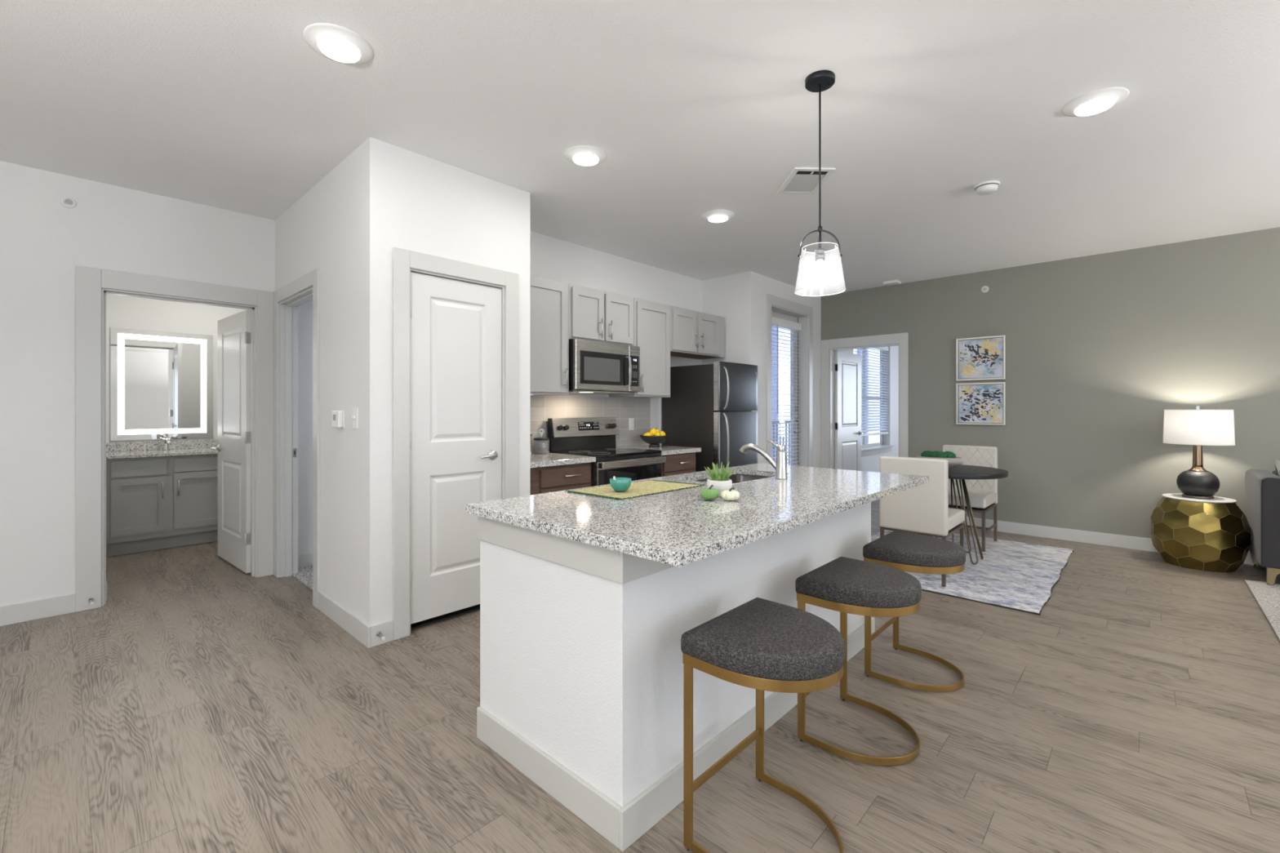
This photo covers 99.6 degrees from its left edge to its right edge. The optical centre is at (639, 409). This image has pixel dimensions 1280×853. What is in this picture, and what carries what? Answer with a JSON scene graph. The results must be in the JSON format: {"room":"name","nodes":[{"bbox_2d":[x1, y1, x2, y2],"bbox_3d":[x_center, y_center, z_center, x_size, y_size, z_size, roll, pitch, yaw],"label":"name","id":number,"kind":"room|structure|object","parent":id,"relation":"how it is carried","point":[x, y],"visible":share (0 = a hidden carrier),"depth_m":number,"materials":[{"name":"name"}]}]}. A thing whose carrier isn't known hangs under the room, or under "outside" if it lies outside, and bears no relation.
{"room":"open-plan apartment kitchen","nodes":[
{"label":"open-plan apartment kitchen","id":0,"kind":"room"},
{"bbox_2d":[0,160,312,606],"bbox_3d":[-3.579,-0.093,3.478,0.120,2.740,6.200,0,0,43],"label":"wall","id":1,"kind":"structure","parent":0,"point":[109,227],"depth_m":3.37,"materials":[{"name":"white paint"}]},
{"bbox_2d":[60,196,76,208],"bbox_3d":[-3.573,-1.295,3.383,0.020,0.070,0.070,0,0,43],"label":"sprinkler head","id":2,"kind":"object","parent":1,"relation":"attached to","point":[67,202],"visible":1,"depth_m":3.38},
{"bbox_2d":[0,552,312,626],"bbox_3d":[-3.530,1.220,3.433,0.014,0.113,6.200,0,0,43],"label":"baseboard","id":3,"kind":"structure","parent":1,"relation":"attached to","point":[53,606],"depth_m":3.30,"materials":[{"name":"grey paint"}]},
{"bbox_2d":[75,265,273,612],"bbox_3d":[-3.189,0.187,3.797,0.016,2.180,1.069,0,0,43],"label":"trim","id":4,"kind":"structure","parent":1,"relation":"attached to","point":[89,282],"depth_m":3.47,"materials":[{"name":"grey paint"}]},
{"bbox_2d":[211,310,250,573],"bbox_3d":[-3.329,0.250,4.436,0.820,2.030,0.158,0,0,40],"label":"door","id":5,"kind":"structure","parent":1,"relation":"in","point":[233,448],"depth_m":4.37,"materials":[{"name":"white paint"}]},
{"bbox_2d":[106,293,248,442],"bbox_3d":[-3.559,-0.093,5.135,2.110,2.740,2.490,0,0,43],"label":"wall","id":6,"kind":"structure","parent":0,"point":[123,312],"depth_m":5.30,"materials":[{"name":"white paint"}]},
{"bbox_2d":[110,327,213,440],"bbox_3d":[-4.665,-0.232,5.308,0.014,1.053,0.757,0,0,43],"label":"mirror","id":7,"kind":"object","parent":6,"relation":"attached to","point":[162,382],"visible":0.99,"depth_m":5.28,"materials":[{"name":"silver metal"}]},
{"bbox_2d":[275,137,392,626],"bbox_3d":[-2.099,-0.093,3.595,1.885,2.740,0.120,0,0,43],"label":"wall","id":8,"kind":"structure","parent":0,"point":[342,226],"depth_m":3.07,"materials":[{"name":"white paint"}]},
{"bbox_2d":[280,286,312,577],"bbox_3d":[-2.384,0.234,3.861,0.847,2.086,0.120,0,0,43],"label":"trim","id":9,"kind":"structure","parent":8,"relation":"attached to","point":[288,307],"depth_m":4.13,"materials":[{"name":"grey paint"}]},
{"bbox_2d":[273,267,319,608],"bbox_3d":[-2.438,0.187,3.817,1.050,2.180,0.016,0,0,43],"label":"trim","id":10,"kind":"structure","parent":8,"relation":"attached to","point":[312,278],"depth_m":3.51,"materials":[{"name":"grey paint"}]},
{"bbox_2d":[332,410,344,428],"bbox_3d":[-1.781,0.059,3.192,0.120,0.105,0.033,0,0,43],"label":"thermostat","id":11,"kind":"object","parent":8,"relation":"attached to","point":[338,416],"visible":1,"depth_m":3.16,"materials":[{"name":"white plastic"}]},
{"bbox_2d":[351,407,358,429],"bbox_3d":[-1.605,0.051,3.039,0.075,0.120,0.016,0,0,43],"label":"light switch","id":12,"kind":"object","parent":8,"relation":"attached to","point":[355,410],"visible":1,"depth_m":3.03,"materials":[{"name":"white plastic"}]},
{"bbox_2d":[317,591,393,648],"bbox_3d":[-1.709,1.220,3.220,0.831,0.113,0.133,0,0,43],"label":"baseboard","id":13,"kind":"structure","parent":8,"relation":"attached to","point":[365,633],"depth_m":3.01,"materials":[{"name":"grey paint"}]},
{"bbox_2d":[392,145,530,497],"bbox_3d":[-1.292,-0.093,3.550,0.645,2.740,0.917,0,0,43],"label":"wall","id":14,"kind":"structure","parent":0,"point":[440,209],"depth_m":3.36,"materials":[{"name":"white paint"}]},
{"bbox_2d":[410,604,479,630],"bbox_3d":[-1.158,1.271,3.350,0.065,0.012,0.627,0,0,43],"label":"door gap","id":15,"kind":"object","parent":14,"relation":"attached to","point":[462,611],"depth_m":3.30,"materials":[{"name":"black rubber"}]},
{"bbox_2d":[392,247,518,640],"bbox_3d":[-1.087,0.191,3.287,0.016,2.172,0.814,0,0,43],"label":"trim","id":16,"kind":"structure","parent":14,"relation":"attached to","point":[403,260],"depth_m":3.04,"materials":[{"name":"grey paint"}]},
{"bbox_2d":[410,271,501,624],"bbox_3d":[-1.119,0.222,3.307,0.158,2.006,0.605,0,0,43],"label":"door","id":17,"kind":"structure","parent":14,"relation":"in","point":[455,326],"depth_m":3.26,"materials":[{"name":"white paint"}]},
{"bbox_2d":[530,231,702,453],"bbox_3d":[-0.570,-0.093,4.885,0.120,2.740,3.855,0,0,43],"label":"wall","id":18,"kind":"structure","parent":0,"point":[551,258],"depth_m":5.16,"materials":[{"name":"white paint"}]},
{"bbox_2d":[530,275,568,395],"bbox_3d":[-0.870,-0.558,4.193,0.384,0.890,0.592,0,0,43],"label":"upper cabinet","id":19,"kind":"object","parent":18,"relation":"attached to","point":[549,298],"visible":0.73,"depth_m":4.16,"materials":[{"name":"grey paint"}]},
{"bbox_2d":[530,395,650,453],"bbox_3d":[-0.555,0.124,4.806,0.008,0.475,1.922,0,0,43],"label":"backsplash","id":20,"kind":"structure","parent":18,"relation":"attached to","point":[542,407],"depth_m":4.98,"materials":[{"name":"grey tile"}]},
{"bbox_2d":[628,417,634,430],"bbox_3d":[-0.084,0.146,5.297,0.009,0.117,0.072,0,0,43],"label":"wall outlet","id":21,"kind":"object","parent":20,"relation":"attached to","point":[631,420],"visible":1,"depth_m":5.29,"materials":[{"name":"white plastic"}]},
{"bbox_2d":[568,283,634,346],"bbox_3d":[-0.410,-0.783,4.685,0.384,0.440,0.749,0,0,43],"label":"upper cabinet","id":22,"kind":"object","parent":18,"relation":"attached to","point":[594,314],"visible":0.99,"depth_m":4.54,"materials":[{"name":"grey paint"}]},
{"bbox_2d":[568,338,639,394],"bbox_3d":[-0.378,-0.349,4.667,0.452,0.424,0.747,0,0,43],"label":"microwave","id":23,"kind":"object","parent":22,"relation":"attached to","point":[594,366],"visible":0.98,"depth_m":4.50,"materials":[{"name":"silver metal"}]},
{"bbox_2d":[608,297,670,397],"bbox_3d":[0.021,-0.558,5.146,0.384,0.890,0.507,0,0,43],"label":"upper cabinet","id":24,"kind":"object","parent":18,"relation":"attached to","point":[651,319],"visible":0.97,"depth_m":5.05,"materials":[{"name":"grey paint"}]},
{"bbox_2d":[670,305,724,359],"bbox_3d":[0.510,-0.783,5.671,0.384,0.441,0.922,0,0,43],"label":"upper cabinet","id":25,"kind":"object","parent":18,"relation":"attached to","point":[695,335],"visible":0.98,"depth_m":5.54,"materials":[{"name":"grey paint"}]},
{"bbox_2d":[0,0,1279,295],"bbox_3d":[1.579,-1.523,3.450,12.000,0.120,13.600,0,0,43],"label":"ceiling","id":26,"kind":"structure","parent":0,"point":[695,108],"depth_m":2.63,"materials":[{"name":"white paint"}]},
{"bbox_2d":[302,22,373,64],"bbox_3d":[-1.207,-1.448,2.173,0.248,0.030,0.248,0,0,43],"label":"recessed light","id":27,"kind":"object","parent":26,"relation":"in","point":[338,43],"visible":1,"depth_m":2.14,"materials":[{"name":"white plastic"}]},
{"bbox_2d":[318,37,359,62],"bbox_3d":[-1.207,-1.438,2.173,0.146,0.009,0.146,0,0,43],"label":"diffuser","id":28,"kind":"object","parent":27,"relation":"attached to","point":[344,50],"depth_m":2.16,"materials":[{"name":"white plastic"}]},
{"bbox_2d":[564,145,607,165],"bbox_3d":[-0.313,-1.448,3.124,0.248,0.030,0.248,0,0,43],"label":"recessed light","id":29,"kind":"object","parent":26,"relation":"in","point":[583,155],"visible":1,"depth_m":3.08,"materials":[{"name":"white plastic"}]},
{"bbox_2d":[573,153,598,165],"bbox_3d":[-0.313,-1.438,3.124,0.146,0.009,0.146,0,0,43],"label":"diffuser","id":30,"kind":"object","parent":29,"relation":"attached to","point":[583,159],"depth_m":3.10,"materials":[{"name":"white plastic"}]},
{"bbox_2d":[701,209,734,222],"bbox_3d":[0.590,-1.448,4.092,0.248,0.030,0.248,0,0,43],"label":"recessed light","id":31,"kind":"object","parent":26,"relation":"in","point":[715,215],"visible":1,"depth_m":4.05,"materials":[{"name":"white plastic"}]},
{"bbox_2d":[708,214,728,222],"bbox_3d":[0.590,-1.438,4.092,0.146,0.009,0.146,0,0,43],"label":"diffuser","id":32,"kind":"object","parent":31,"relation":"attached to","point":[713,218],"depth_m":4.07,"materials":[{"name":"white plastic"}]},
{"bbox_2d":[777,167,835,194],"bbox_3d":[1.055,-1.457,3.468,0.250,0.012,0.380,0,0,-2],"label":"ceiling vent","id":33,"kind":"object","parent":26,"relation":"in","point":[802,180],"visible":0.97,"depth_m":3.45,"materials":[{"name":"white plastic"}]},
{"bbox_2d":[794,70,845,296],"bbox_3d":[0.797,-0.992,2.397,0.216,0.941,0.216,0,0,43],"label":"pendant lamp","id":34,"kind":"object","parent":26,"relation":"hanging from","point":[820,81],"visible":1,"depth_m":2.39,"materials":[{"name":"clear glass"}]},
{"bbox_2d":[815,248,824,261],"bbox_3d":[0.797,-0.683,2.397,0.040,0.050,0.040,0,0,43],"label":"socket","id":35,"kind":"object","parent":34,"relation":"attached to","point":[820,252],"depth_m":2.38,"materials":[{"name":"silver metal"}]},
{"bbox_2d":[883,280,901,286],"bbox_3d":[2.893,-1.447,6.205,0.160,0.032,0.140,0,0,43],"label":"box","id":36,"kind":"object","parent":26,"relation":"attached to","point":[892,282],"visible":1,"depth_m":6.17,"materials":[{"name":"white plastic"}]},
{"bbox_2d":[973,180,999,195],"bbox_3d":[2.264,-1.438,3.531,0.144,0.051,0.144,0,0,43],"label":"smoke detector","id":37,"kind":"object","parent":26,"relation":"attached to","point":[988,187],"visible":1,"depth_m":3.49,"materials":[{"name":"white plastic"}]},
{"bbox_2d":[1061,86,1128,116],"bbox_3d":[2.167,-1.448,2.581,0.248,0.030,0.248,0,0,43],"label":"recessed light","id":38,"kind":"object","parent":26,"relation":"in","point":[1094,102],"visible":1,"depth_m":2.54,"materials":[{"name":"white plastic"}]},
{"bbox_2d":[1075,97,1115,115],"bbox_3d":[2.167,-1.438,2.581,0.146,0.009,0.146,0,0,43],"label":"diffuser","id":39,"kind":"object","parent":38,"relation":"attached to","point":[1086,106],"depth_m":2.56,"materials":[{"name":"white plastic"}]},
{"bbox_2d":[0,498,1279,852],"bbox_3d":[1.579,1.327,3.450,12.000,0.100,13.600,0,0,43],"label":"floor","id":40,"kind":"structure","parent":0,"point":[209,705],"depth_m":2.11,"materials":[{"name":"grey wood"}]},
{"bbox_2d":[106,453,217,556],"bbox_3d":[-4.374,0.852,5.194,0.594,0.850,1.216,0,0,43],"label":"bathroom vanity","id":41,"kind":"object","parent":40,"relation":"on","point":[159,502],"visible":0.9,"depth_m":4.88,"materials":[{"name":"grey paint"}]},
{"bbox_2d":[106,439,217,459],"bbox_3d":[-4.371,0.369,5.205,0.583,0.114,1.236,0,0,43],"label":"countertop","id":42,"kind":"structure","parent":41,"relation":"on","point":[181,447],"depth_m":5.14,"materials":[{"name":"stone"}]},
{"bbox_2d":[160,433,170,450],"bbox_3d":[-4.546,0.316,5.191,0.205,0.164,0.068,0,0,43],"label":"bathroom faucet","id":43,"kind":"object","parent":42,"relation":"on","point":[166,441],"visible":1,"depth_m":5.22,"materials":[{"name":"silver metal"}]},
{"bbox_2d":[292,565,312,590],"bbox_3d":[-1.690,1.270,4.594,1.120,0.011,1.990,0,0,43],"label":"floor","id":44,"kind":"structure","parent":40,"relation":"on","point":[304,575],"depth_m":4.10,"materials":[{"name":"grey carpet"}]},
{"bbox_2d":[530,462,591,494],"bbox_3d":[-0.772,0.840,4.106,0.644,0.875,0.600,0,0,43],"label":"base cabinet","id":45,"kind":"object","parent":40,"relation":"on","point":[566,477],"visible":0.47,"depth_m":3.90,"materials":[{"name":"brown wood"}]},
{"bbox_2d":[530,452,595,468],"bbox_3d":[-0.773,0.346,4.105,0.643,0.109,0.598,0,0,43],"label":"countertop","id":46,"kind":"structure","parent":45,"relation":"on","point":[537,460],"depth_m":3.97,"materials":[{"name":"stone"}]},
{"bbox_2d":[533,428,549,453],"bbox_3d":[-0.800,0.260,4.397,0.128,0.204,0.128,0,0,43],"label":"glass canister","id":47,"kind":"object","parent":46,"relation":"on","point":[540,448],"visible":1,"depth_m":4.36,"materials":[{"name":"grey"}]},
{"bbox_2d":[547,417,666,486],"bbox_3d":[-0.273,0.675,4.573,0.670,1.203,0.763,0,0,43],"label":"range","id":48,"kind":"object","parent":40,"relation":"on","point":[568,435],"visible":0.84,"depth_m":4.54,"materials":[{"name":"black metal"}]},
{"bbox_2d":[551,447,661,458],"bbox_3d":[-0.275,0.365,4.575,0.555,0.021,0.763,0,0,43],"label":"cooktop","id":49,"kind":"object","parent":48,"relation":"in","point":[602,452],"depth_m":4.50,"materials":[{"name":"black glass"}]},
{"bbox_2d":[476,474,874,852],"bbox_3d":[0.336,0.839,2.558,0.800,0.877,1.988,0,0,43],"label":"kitchen island","id":50,"kind":"object","parent":40,"relation":"on","point":[581,665],"visible":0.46,"depth_m":1.79,"materials":[{"name":"white paint"}]},
{"bbox_2d":[465,462,929,567],"bbox_3d":[0.456,0.384,2.535,1.062,0.036,2.188,0,0,43],"label":"island countertop","id":51,"kind":"structure","parent":50,"relation":"on","point":[677,528],"depth_m":1.98,"materials":[{"name":"stone"}]},
{"bbox_2d":[564,480,704,500],"bbox_3d":[-0.012,0.364,2.500,0.346,0.007,0.598,0,0,43],"label":"placemat","id":52,"kind":"object","parent":51,"relation":"on","point":[646,487],"visible":0.95,"depth_m":2.45,"materials":[{"name":"fabric"}]},
{"bbox_2d":[609,475,631,492],"bbox_3d":[-0.086,0.329,2.392,0.097,0.068,0.097,0,0,43],"label":"bowl","id":53,"kind":"object","parent":52,"relation":"on","point":[618,484],"visible":1,"depth_m":2.36,"materials":[{"name":"teal ceramic"}]},
{"bbox_2d":[700,484,718,500],"bbox_3d":[0.281,0.336,2.189,0.073,0.063,0.071,0,0,43],"label":"pumpkin","id":54,"kind":"object","parent":51,"relation":"on","point":[708,494],"visible":1,"depth_m":2.17,"materials":[{"name":"green"}]},
{"bbox_2d":[704,462,733,497],"bbox_3d":[0.332,0.293,2.293,0.120,0.149,0.132,0,0,43],"label":"potted succulent","id":55,"kind":"object","parent":51,"relation":"on","point":[720,480],"visible":0.95,"depth_m":2.26,"materials":[{"name":"green plant"}]},
{"bbox_2d":[720,487,739,500],"bbox_3d":[0.364,0.342,2.180,0.077,0.052,0.075,0,0,43],"label":"pumpkin","id":56,"kind":"object","parent":51,"relation":"on","point":[727,495],"visible":1,"depth_m":2.16,"materials":[{"name":"beige"}]},
{"bbox_2d":[697,474,770,483],"bbox_3d":[0.520,0.499,2.982,0.368,0.196,0.648,0,0,43],"label":"sink","id":57,"kind":"object","parent":51,"relation":"in","point":[735,478],"visible":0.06,"depth_m":3.30,"materials":[{"name":"grey metal"}]},
{"bbox_2d":[739,440,787,479],"bbox_3d":[0.665,0.268,2.936,0.286,0.199,0.062,0,0,43],"label":"kitchen faucet","id":58,"kind":"object","parent":51,"relation":"on","point":[780,465],"visible":1,"depth_m":2.85,"materials":[{"name":"grey metal"}]},
{"bbox_2d":[658,452,695,476],"bbox_3d":[0.143,0.840,5.086,0.644,0.875,0.540,0,0,43],"label":"base cabinet","id":59,"kind":"object","parent":40,"relation":"on","point":[677,464],"visible":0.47,"depth_m":4.89,"materials":[{"name":"brown wood"}]},
{"bbox_2d":[619,444,701,455],"bbox_3d":[0.147,0.382,5.091,0.643,0.038,0.565,0,0,43],"label":"countertop","id":60,"kind":"structure","parent":59,"relation":"on","point":[665,450],"depth_m":4.98,"materials":[{"name":"stone"}]},
{"bbox_2d":[639,435,669,447],"bbox_3d":[0.139,0.306,5.205,0.290,0.111,0.290,0,0,43],"label":"fruit bowl","id":61,"kind":"object","parent":60,"relation":"on","point":[654,441],"visible":0.97,"depth_m":5.12,"materials":[{"name":"black ceramic"}]},
{"bbox_2d":[662,361,757,471],"bbox_3d":[0.756,0.409,5.609,0.791,1.735,0.704,0,0,43],"label":"refrigerator","id":62,"kind":"object","parent":40,"relation":"on","point":[709,407],"visible":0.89,"depth_m":5.33,"materials":[{"name":"black"}]},
{"bbox_2d":[680,597,845,852],"bbox_3d":[0.402,0.960,1.597,0.385,0.634,0.418,0,0,43],"label":"bar stool","id":63,"kind":"object","parent":40,"relation":"on","point":[762,645],"visible":1,"depth_m":1.54,"materials":[{"name":"grey fabric"}]},
{"bbox_2d":[795,556,921,765],"bbox_3d":[0.884,0.960,2.113,0.385,0.634,0.418,0,0,43],"label":"bar stool","id":64,"kind":"object","parent":40,"relation":"on","point":[845,585],"visible":0.97,"depth_m":2.02,"materials":[{"name":"gold metal"}]},
{"bbox_2d":[862,530,965,692],"bbox_3d":[1.351,0.960,2.613,0.385,0.634,0.418,0,0,43],"label":"bar stool","id":65,"kind":"object","parent":40,"relation":"on","point":[902,551],"visible":0.95,"depth_m":2.52,"materials":[{"name":"grey fabric"}]},
{"bbox_2d":[871,529,1073,614],"bbox_3d":[2.638,1.271,4.637,1.538,0.009,2.110,0,0,43],"label":"dining rug","id":66,"kind":"object","parent":40,"relation":"on","point":[1021,576],"visible":0.5,"depth_m":4.11,"materials":[{"name":"grey carpet"}]},
{"bbox_2d":[880,455,964,586],"bbox_3d":[2.195,0.813,4.200,0.464,0.905,0.560,0,0,43],"label":"dining chair","id":67,"kind":"object","parent":66,"relation":"on","point":[923,509],"visible":0.68,"depth_m":3.97,"materials":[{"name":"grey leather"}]},
{"bbox_2d":[931,444,997,551],"bbox_3d":[3.073,0.813,5.141,0.464,0.905,0.560,0,0,43],"label":"dining chair","id":68,"kind":"object","parent":66,"relation":"on","point":[982,493],"visible":0.51,"depth_m":5.18,"materials":[{"name":"white fabric"}]},
{"bbox_2d":[927,464,1008,564],"bbox_3d":[2.619,0.887,4.655,0.908,0.756,0.908,0,0,43],"label":"dining table","id":69,"kind":"object","parent":66,"relation":"on","point":[962,472],"visible":0.34,"depth_m":4.48,"materials":[{"name":"black wood"}]},
{"bbox_2d":[916,455,963,469],"bbox_3d":[2.505,0.454,4.529,0.351,0.110,0.213,0,0,43],"label":"stone bowl","id":70,"kind":"object","parent":69,"relation":"on","point":[953,462],"visible":0.39,"depth_m":4.40,"materials":[{"name":"grey"}]},
{"bbox_2d":[920,450,932,457],"bbox_3d":[2.443,0.393,4.587,0.109,0.084,0.106,0,0,43],"label":"clump","id":71,"kind":"object","parent":70,"relation":"in","point":[926,454],"visible":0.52,"depth_m":4.56,"materials":[{"name":"green plant"}]},
{"bbox_2d":[928,450,942,457],"bbox_3d":[2.481,0.393,4.526,0.113,0.088,0.116,0,0,43],"label":"clump","id":72,"kind":"object","parent":70,"relation":"in","point":[934,454],"visible":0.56,"depth_m":4.50,"materials":[{"name":"green plant"}]},
{"bbox_2d":[936,453,946,457],"bbox_3d":[2.493,0.393,4.472,0.076,0.059,0.079,0,0,43],"label":"clump","id":73,"kind":"object","parent":70,"relation":"in","point":[940,455],"visible":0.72,"depth_m":4.45,"materials":[{"name":"green plant"}]},
{"bbox_2d":[942,451,955,457],"bbox_3d":[2.558,0.393,4.491,0.112,0.087,0.116,0,0,43],"label":"clump","id":74,"kind":"object","parent":70,"relation":"in","point":[949,455],"visible":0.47,"depth_m":4.45,"materials":[{"name":"green plant"}]},
{"bbox_2d":[1150,493,1251,573],"bbox_3d":[4.572,1.000,4.432,0.572,0.555,0.581,0,0,43],"label":"side table","id":75,"kind":"object","parent":40,"relation":"on","point":[1206,535],"visible":0.98,"depth_m":4.25,"materials":[{"name":"gold metal"}]},
{"bbox_2d":[1162,405,1235,498],"bbox_3d":[4.578,0.348,4.441,0.416,0.749,0.416,0,0,43],"label":"table lamp","id":76,"kind":"object","parent":75,"relation":"on","point":[1198,428],"visible":1,"depth_m":4.34,"materials":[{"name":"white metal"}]},
{"bbox_2d":[1244,579,1279,640],"bbox_3d":[4.578,1.272,2.164,2.660,0.009,2.612,0,0,43],"label":"rug","id":77,"kind":"object","parent":40,"relation":"on","point":[1268,597],"visible":1,"depth_m":3.60,"materials":[{"name":"beige carpet"}]},
{"bbox_2d":[1244,469,1279,585],"bbox_3d":[5.518,0.882,3.457,2.150,0.790,0.745,0,0,43],"label":"sofa","id":78,"kind":"object","parent":40,"relation":"on","point":[1262,487],"visible":0.91,"depth_m":3.90,"materials":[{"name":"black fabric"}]},
{"bbox_2d":[1275,459,1279,476],"bbox_3d":[4.886,0.587,4.030,0.190,0.389,0.420,0,0,43],"label":"throw pillow","id":79,"kind":"object","parent":78,"relation":"on","point":[1277,463],"visible":0.91,"depth_m":4.11,"materials":[{"name":"white fabric"}]},
{"bbox_2d":[706,478,732,497],"bbox_3d":[0.337,0.333,2.292,0.108,0.069,0.108,0,0,43],"label":"pot","id":80,"kind":"object","parent":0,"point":[720,485],"depth_m":2.25,"materials":[{"name":"white ceramic"}]},
{"bbox_2d":[702,271,756,411],"bbox_3d":[0.981,-0.093,5.993,0.635,2.740,0.120,0,0,43],"label":"wall","id":81,"kind":"structure","parent":0,"point":[733,297],"depth_m":5.85,"materials":[{"name":"white paint"}]},
{"bbox_2d":[756,273,821,467],"bbox_3d":[1.775,-0.093,6.496,0.160,2.740,1.700,0,0,43],"label":"wall","id":82,"kind":"structure","parent":0,"point":[765,285],"depth_m":6.11,"materials":[{"name":"white paint"}]},
{"bbox_2d":[771,311,799,465],"bbox_3d":[1.679,0.059,6.467,0.098,2.416,0.908,0,0,43],"label":"door","id":83,"kind":"structure","parent":82,"relation":"in","point":[793,387],"depth_m":6.74,"materials":[{"name":"grey paint"}]},
{"bbox_2d":[771,316,801,466],"bbox_3d":[1.713,0.074,6.451,0.072,2.276,0.831,0,0,43],"label":"door blinds","id":84,"kind":"object","parent":82,"relation":"attached to","point":[777,322],"visible":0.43,"depth_m":6.50,"materials":[{"name":"white plastic"}]},
{"bbox_2d":[766,293,813,466],"bbox_3d":[1.776,0.002,6.368,0.016,2.550,1.115,0,0,43],"label":"trim","id":85,"kind":"structure","parent":82,"relation":"attached to","point":[771,300],"depth_m":6.33,"materials":[{"name":"grey paint"}]},
{"bbox_2d":[771,305,808,466],"bbox_3d":[1.714,0.057,6.431,0.160,2.441,0.930,0,0,43],"label":"trim","id":86,"kind":"structure","parent":82,"relation":"attached to","point":[802,318],"depth_m":6.75,"materials":[{"name":"grey paint"}]},
{"bbox_2d":[834,346,898,472],"bbox_3d":[4.635,-0.093,7.527,2.935,2.740,3.710,0,0,43],"label":"wall","id":87,"kind":"structure","parent":0,"point":[871,463],"depth_m":8.91,"materials":[{"name":"white paint"}]},
{"bbox_2d":[861,347,893,456],"bbox_3d":[3.535,-0.163,8.348,0.205,1.720,1.630,0,0,43],"label":"window","id":88,"kind":"structure","parent":87,"relation":"in","point":[869,449],"depth_m":8.46,"materials":[{"name":"grey paint"}]},
{"bbox_2d":[853,346,888,436],"bbox_3d":[3.542,-0.308,8.342,0.058,1.426,1.510,0,0,43],"label":"window blinds","id":89,"kind":"object","parent":88,"relation":"attached to","point":[883,348],"visible":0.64,"depth_m":8.47,"materials":[{"name":"white plastic"}]},
{"bbox_2d":[821,226,1279,538],"bbox_3d":[5.171,-0.093,4.407,7.655,2.740,0.120,0,0,43],"label":"wall","id":90,"kind":"structure","parent":0,"point":[1098,347],"depth_m":5.10,"materials":[{"name":"grey paint"}]},
{"bbox_2d":[835,351,863,471],"bbox_3d":[2.796,0.258,7.260,0.158,2.015,0.810,0,0,43],"label":"door","id":91,"kind":"structure","parent":90,"relation":"in","point":[848,433],"depth_m":7.19,"materials":[{"name":"white paint"}]},
{"bbox_2d":[820,332,908,468],"bbox_3d":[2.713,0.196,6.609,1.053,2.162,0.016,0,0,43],"label":"trim","id":92,"kind":"structure","parent":90,"relation":"attached to","point":[902,339],"depth_m":6.67,"materials":[{"name":"grey paint"}]},
{"bbox_2d":[955,335,1005,381],"bbox_3d":[3.618,-0.536,5.752,0.450,0.457,0.031,0,0,43],"label":"framed painting","id":93,"kind":"object","parent":90,"relation":"attached to","point":[977,358],"visible":1,"depth_m":5.74,"materials":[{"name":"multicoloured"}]},
{"bbox_2d":[955,382,1005,425],"bbox_3d":[3.618,-0.056,5.752,0.450,0.446,0.031,0,0,43],"label":"framed painting","id":94,"kind":"object","parent":90,"relation":"attached to","point":[976,403],"visible":1,"depth_m":5.74,"materials":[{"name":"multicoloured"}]},
{"bbox_2d":[961,516,1260,565],"bbox_3d":[5.511,1.220,3.998,6.600,0.113,0.014,0,0,43],"label":"baseboard","id":95,"kind":"structure","parent":90,"relation":"attached to","point":[1077,535],"depth_m":5.21,"materials":[{"name":"grey paint"}]},
{"bbox_3d":[1.456,1.362,7.396,1.535,0.130,2.400,0,0,43],"label":"balcony","id":96,"kind":"object","parent":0,"visible":0},
{"bbox_3d":[1.821,-0.083,8.765,0.200,2.760,0.200,0,0,43],"label":"post","id":97,"kind":"object","parent":96,"relation":"on","visible":0},
{"bbox_2d":[771,420,790,465],"bbox_3d":[2.469,0.702,9.460,0.060,0.990,6.800,0,0,43],"label":"balcony railing","id":98,"kind":"object","parent":97,"relation":"attached to","point":[784,421],"visible":0.02,"depth_m":9.50,"materials":[{"name":"white metal"}]},
{"label":"outside","id":99,"kind":"structure","parent":0,"visible":0},
{"bbox_3d":[6.824,5.377,7.310,120.000,0.200,100.000,0,0,43],"label":"ground","id":100,"kind":"structure","parent":99,"visible":0},
{"bbox_2d":[771,325,879,465],"bbox_3d":[16.737,-2.822,35.676,0.380,16.198,75.000,0,0,43],"label":"neighbouring building","id":101,"kind":"structure","parent":100,"relation":"on","point":[873,438],"depth_m":24.70,"materials":[{"name":"white"}]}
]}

